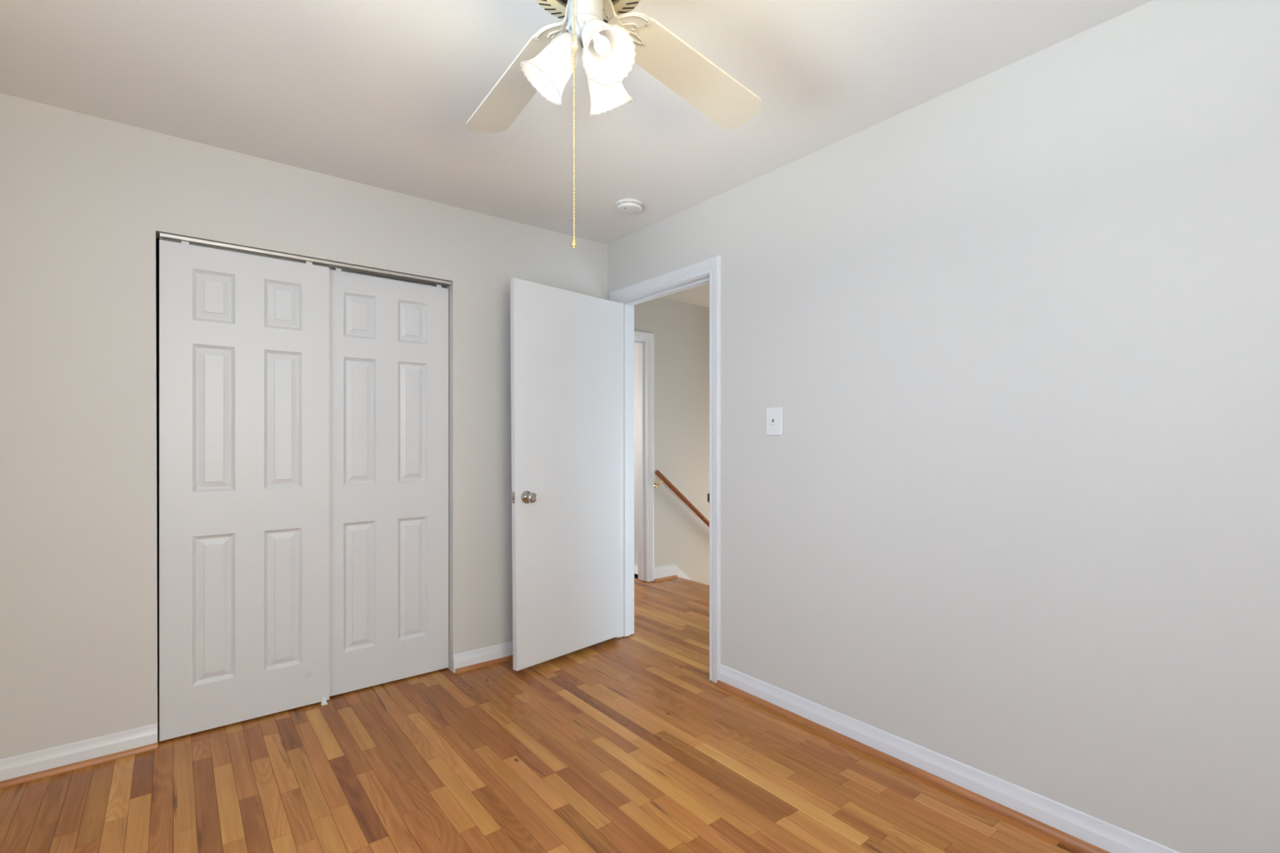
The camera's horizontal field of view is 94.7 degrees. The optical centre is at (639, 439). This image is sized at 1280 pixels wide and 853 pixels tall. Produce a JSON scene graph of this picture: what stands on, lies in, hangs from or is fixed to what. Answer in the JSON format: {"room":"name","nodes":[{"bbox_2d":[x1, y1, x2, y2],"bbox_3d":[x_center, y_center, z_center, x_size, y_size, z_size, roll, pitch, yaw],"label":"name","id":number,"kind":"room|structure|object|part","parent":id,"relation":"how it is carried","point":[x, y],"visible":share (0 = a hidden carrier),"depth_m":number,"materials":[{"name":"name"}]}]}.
{"room":"empty bedroom","nodes":[
{"label":"empty bedroom","id":0,"kind":"room"},
{"bbox_2d":[156,238,159,688],"bbox_3d":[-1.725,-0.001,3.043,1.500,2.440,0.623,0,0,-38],"label":"door frame","id":1,"kind":"structure","parent":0,"point":[157,239],"depth_m":2.89,"materials":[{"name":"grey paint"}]},
{"bbox_2d":[0,93,607,759],"bbox_3d":[-1.289,-0.001,2.916,2.907,2.440,0.117,0,0,-38],"label":"wall","id":2,"kind":"structure","parent":0,"point":[86,201],"depth_m":2.28,"materials":[{"name":"paint"}]},
{"bbox_2d":[0,742,157,788],"bbox_3d":[-2.142,1.209,2.140,0.606,0.020,0.015,0,0,-38],"label":"trim","id":3,"kind":"structure","parent":2,"relation":"attached to","point":[7,783],"depth_m":2.18,"materials":[{"name":"brown wood"}]},
{"bbox_2d":[0,641,512,781],"bbox_3d":[-1.301,1.173,2.823,2.771,0.092,0.014,0,0,-38],"label":"baseboard","id":4,"kind":"structure","parent":2,"relation":"attached to","point":[32,762],"depth_m":2.23,"materials":[{"name":"white paint"}]},
{"bbox_2d":[160,232,451,288],"bbox_3d":[-1.478,-0.816,2.757,1.188,0.020,0.078,0,0,-38],"label":"track","id":5,"kind":"object","parent":2,"relation":"attached to","point":[344,268],"visible":0.83,"depth_m":2.71,"materials":[{"name":"silver metal"}]},
{"bbox_2d":[159,240,329,741],"bbox_3d":[-1.695,0.197,2.565,0.613,2.026,0.034,0,0,-38],"label":"door","id":6,"kind":"structure","parent":5,"relation":"hanging from","point":[244,339],"depth_m":2.52,"materials":[{"name":"white paint"}]},
{"bbox_2d":[329,267,448,696],"bbox_3d":[-1.267,0.197,2.951,0.613,2.026,0.034,0,0,-38],"label":"door","id":7,"kind":"structure","parent":5,"relation":"hanging from","point":[388,338],"depth_m":2.94,"materials":[{"name":"white paint"}]},
{"bbox_2d":[455,654,512,673],"bbox_3d":[-0.584,1.209,3.373,0.962,0.020,0.015,0,0,-38],"label":"trim","id":8,"kind":"structure","parent":2,"relation":"attached to","point":[472,667],"depth_m":3.17,"materials":[{"name":"brown wood"}]},
{"bbox_2d":[0,573,1083,852],"bbox_3d":[-0.729,1.249,3.208,4.188,0.060,7.520,0,0,-38],"label":"floor","id":9,"kind":"structure","parent":0,"point":[628,744],"depth_m":2.09,"materials":[{"name":"brown wood"}]},
{"bbox_2d":[320,696,328,706],"bbox_3d":[-1.465,1.204,2.730,0.026,0.030,0.064,0,0,-38],"label":"guide","id":10,"kind":"object","parent":9,"relation":"on","point":[323,702],"visible":0.95,"depth_m":2.72,"materials":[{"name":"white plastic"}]},
{"bbox_2d":[0,0,1152,306],"bbox_3d":[1.207,-1.252,2.958,7.107,0.062,4.919,0,0,-38],"label":"ceiling","id":11,"kind":"structure","parent":0,"point":[382,94],"depth_m":2.02,"materials":[{"name":"paint"}]},
{"bbox_2d":[466,0,761,248],"bbox_3d":[-0.123,-0.820,1.337,0.893,0.801,1.030,0,0,5],"label":"ceiling fan","id":12,"kind":"object","parent":11,"relation":"hanging from","point":[546,63],"visible":1,"depth_m":1.43,"materials":[{"name":"beige wood"}]},
{"bbox_3d":[-0.340,-0.983,1.655,0.147,0.053,0.516,0,0,-38],"label":"blade","id":13,"kind":"part","parent":12,"relation":"part of","materials":[{"name":"beige laminate"}]},
{"bbox_3d":[-0.209,-0.843,1.340,0.132,0.146,0.125,0,0,-38],"label":"lamp shade","id":14,"kind":"part","parent":12,"relation":"part of","materials":[{"name":"white glass"}]},
{"bbox_3d":[-0.145,-0.715,1.295,0.004,0.545,0.004,0,0,-38],"label":"pull chain","id":15,"kind":"part","parent":12,"relation":"part of","materials":[{"name":"gold metal"}]},
{"bbox_3d":[-0.153,-0.910,1.338,0.051,0.053,0.053,0,0,-38],"label":"light arm","id":16,"kind":"part","parent":12,"relation":"part of","materials":[{"name":"white metal"}]},
{"bbox_3d":[-0.143,-0.909,1.300,0.003,0.046,0.003,0,0,-38],"label":"pull chain","id":17,"kind":"part","parent":12,"relation":"part of","materials":[{"name":"gold metal"}]},
{"bbox_3d":[-0.109,-0.910,1.309,0.059,0.053,0.048,0,0,-38],"label":"light arm","id":18,"kind":"part","parent":12,"relation":"part of","materials":[{"name":"white metal"}]},
{"bbox_3d":[-0.085,-0.856,1.274,0.033,0.060,0.052,0,0,-38],"label":"light bulb","id":19,"kind":"part","parent":12,"relation":"part of","materials":[{"name":"beige glass"}]},
{"bbox_3d":[-0.079,-0.843,1.260,0.119,0.146,0.140,0,0,-38],"label":"lamp shade","id":20,"kind":"part","parent":12,"relation":"part of","materials":[{"name":"white glass"}]},
{"bbox_3d":[-0.085,-0.843,1.423,0.137,0.146,0.116,0,0,-38],"label":"lamp shade","id":21,"kind":"part","parent":12,"relation":"part of","materials":[{"name":"white glass"}]},
{"bbox_3d":[0.149,-0.983,1.610,0.137,0.053,0.514,0,0,45],"label":"blade","id":22,"kind":"part","parent":12,"relation":"part of","materials":[{"name":"beige laminate"}]},
{"bbox_2d":[615,198,642,214],"bbox_3d":[-0.056,-1.201,3.057,0.138,0.039,0.138,0,0,-38],"label":"smoke detector","id":23,"kind":"object","parent":11,"relation":"attached to","point":[627,206],"visible":1,"depth_m":3.02,"materials":[{"name":"white plastic"}]},
{"bbox_2d":[634,343,638,565],"bbox_3d":[-1.067,-0.007,6.079,1.365,2.452,2.798,0,0,-38],"label":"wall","id":24,"kind":"structure","parent":0,"point":[636,345],"depth_m":5.71,"materials":[{"name":"paint"}]},
{"bbox_2d":[634,564,638,578],"bbox_3d":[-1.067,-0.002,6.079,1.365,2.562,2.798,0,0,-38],"label":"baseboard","id":25,"kind":"structure","parent":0,"point":[636,567],"depth_m":5.47,"materials":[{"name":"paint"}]},
{"bbox_2d":[634,297,709,585],"bbox_3d":[0.903,1.293,5.779,4.083,5.052,0.117,0,0,-38],"label":"wall","id":26,"kind":"structure","parent":0,"point":[681,330],"depth_m":5.28,"materials":[{"name":"grey paint"}]},
{"bbox_2d":[634,339,646,581],"bbox_3d":[-0.279,0.179,4.844,0.798,2.067,0.117,0,0,-38],"label":"trim","id":27,"kind":"structure","parent":26,"relation":"attached to","point":[642,344],"depth_m":5.06,"materials":[{"name":"white paint"}]},
{"bbox_2d":[634,330,653,582],"bbox_3d":[-0.240,0.150,4.789,0.908,2.125,0.018,0,0,-38],"label":"trim","id":28,"kind":"structure","parent":26,"relation":"attached to","point":[648,337],"depth_m":5.04,"materials":[{"name":"white paint"}]},
{"bbox_2d":[653,574,677,582],"bbox_3d":[0.226,1.210,5.143,0.255,0.018,0.014,0,0,-38],"label":"trim","id":29,"kind":"structure","parent":26,"relation":"attached to","point":[672,576],"depth_m":5.13,"materials":[{"name":"brown wood"}]},
{"bbox_2d":[653,564,691,580],"bbox_3d":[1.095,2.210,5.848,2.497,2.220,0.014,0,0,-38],"label":"baseboard","id":30,"kind":"structure","parent":26,"relation":"attached to","point":[667,571],"depth_m":5.17,"materials":[{"name":"white paint"}]},
{"bbox_2d":[653,470,709,527],"bbox_3d":[0.836,0.995,5.604,1.822,1.467,0.075,0,0,-38],"label":"handrail","id":31,"kind":"object","parent":26,"relation":"attached to","point":[662,477],"visible":0.52,"depth_m":5.19,"materials":[{"name":"brown wood"}]},
{"bbox_2d":[607,0,1279,852],"bbox_3d":[-0.127,-0.031,3.697,0.117,2.500,7.500,0,0,-38],"label":"wall","id":32,"kind":"structure","parent":0,"point":[1013,516],"depth_m":1.85,"materials":[{"name":"paint"}]},
{"bbox_2d":[510,277,618,671],"bbox_3d":[-0.393,0.180,3.302,0.165,2.015,0.773,0,0,43],"label":"door","id":33,"kind":"structure","parent":32,"relation":"in","point":[565,344],"depth_m":3.24,"materials":[{"name":"white paint"}]},
{"bbox_3d":[-0.649,0.299,3.027,0.025,0.058,0.002,0,0,43],"label":"latch plate","id":34,"kind":"part","parent":33,"relation":"part of","materials":[{"name":"silver metal"}]},
{"bbox_3d":[-0.567,0.299,3.042,0.066,0.066,0.066,0,0,43],"label":"knob","id":35,"kind":"part","parent":33,"relation":"part of","materials":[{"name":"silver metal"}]},
{"bbox_2d":[633,305,634,633],"bbox_3d":[0.210,0.150,3.379,0.018,2.129,0.934,0,0,-38],"label":"trim","id":36,"kind":"structure","parent":32,"relation":"attached to","point":[633,305],"depth_m":3.69,"materials":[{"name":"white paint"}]},
{"bbox_2d":[617,273,709,637],"bbox_3d":[0.154,0.178,3.334,0.127,2.069,0.818,0,0,-38],"label":"trim","id":37,"kind":"structure","parent":32,"relation":"attached to","point":[625,307],"depth_m":3.63,"materials":[{"name":"white paint"}]},
{"bbox_2d":[609,255,720,683],"bbox_3d":[0.105,0.150,3.295,0.018,2.129,0.934,0,0,-38],"label":"trim","id":38,"kind":"structure","parent":32,"relation":"attached to","point":[712,266],"depth_m":2.96,"materials":[{"name":"white paint"}]},
{"bbox_2d":[766,407,782,435],"bbox_3d":[0.602,-0.081,2.665,0.020,0.125,0.087,0,0,-38],"label":"light switch","id":39,"kind":"object","parent":32,"relation":"attached to","point":[774,415],"visible":1,"depth_m":2.66,"materials":[{"name":"white plastic"}]},
{"bbox_2d":[715,680,1110,852],"bbox_3d":[1.260,1.206,1.815,0.017,0.026,2.827,0,0,-38],"label":"trim","id":40,"kind":"structure","parent":32,"relation":"attached to","point":[1043,828],"depth_m":2.10,"materials":[{"name":"brown wood"}]},
{"bbox_2d":[719,664,1180,852],"bbox_3d":[1.273,1.168,1.823,0.014,0.102,2.824,0,0,-38],"label":"baseboard","id":41,"kind":"structure","parent":32,"relation":"attached to","point":[1108,837],"depth_m":2.03,"materials":[{"name":"white paint"}]}
]}

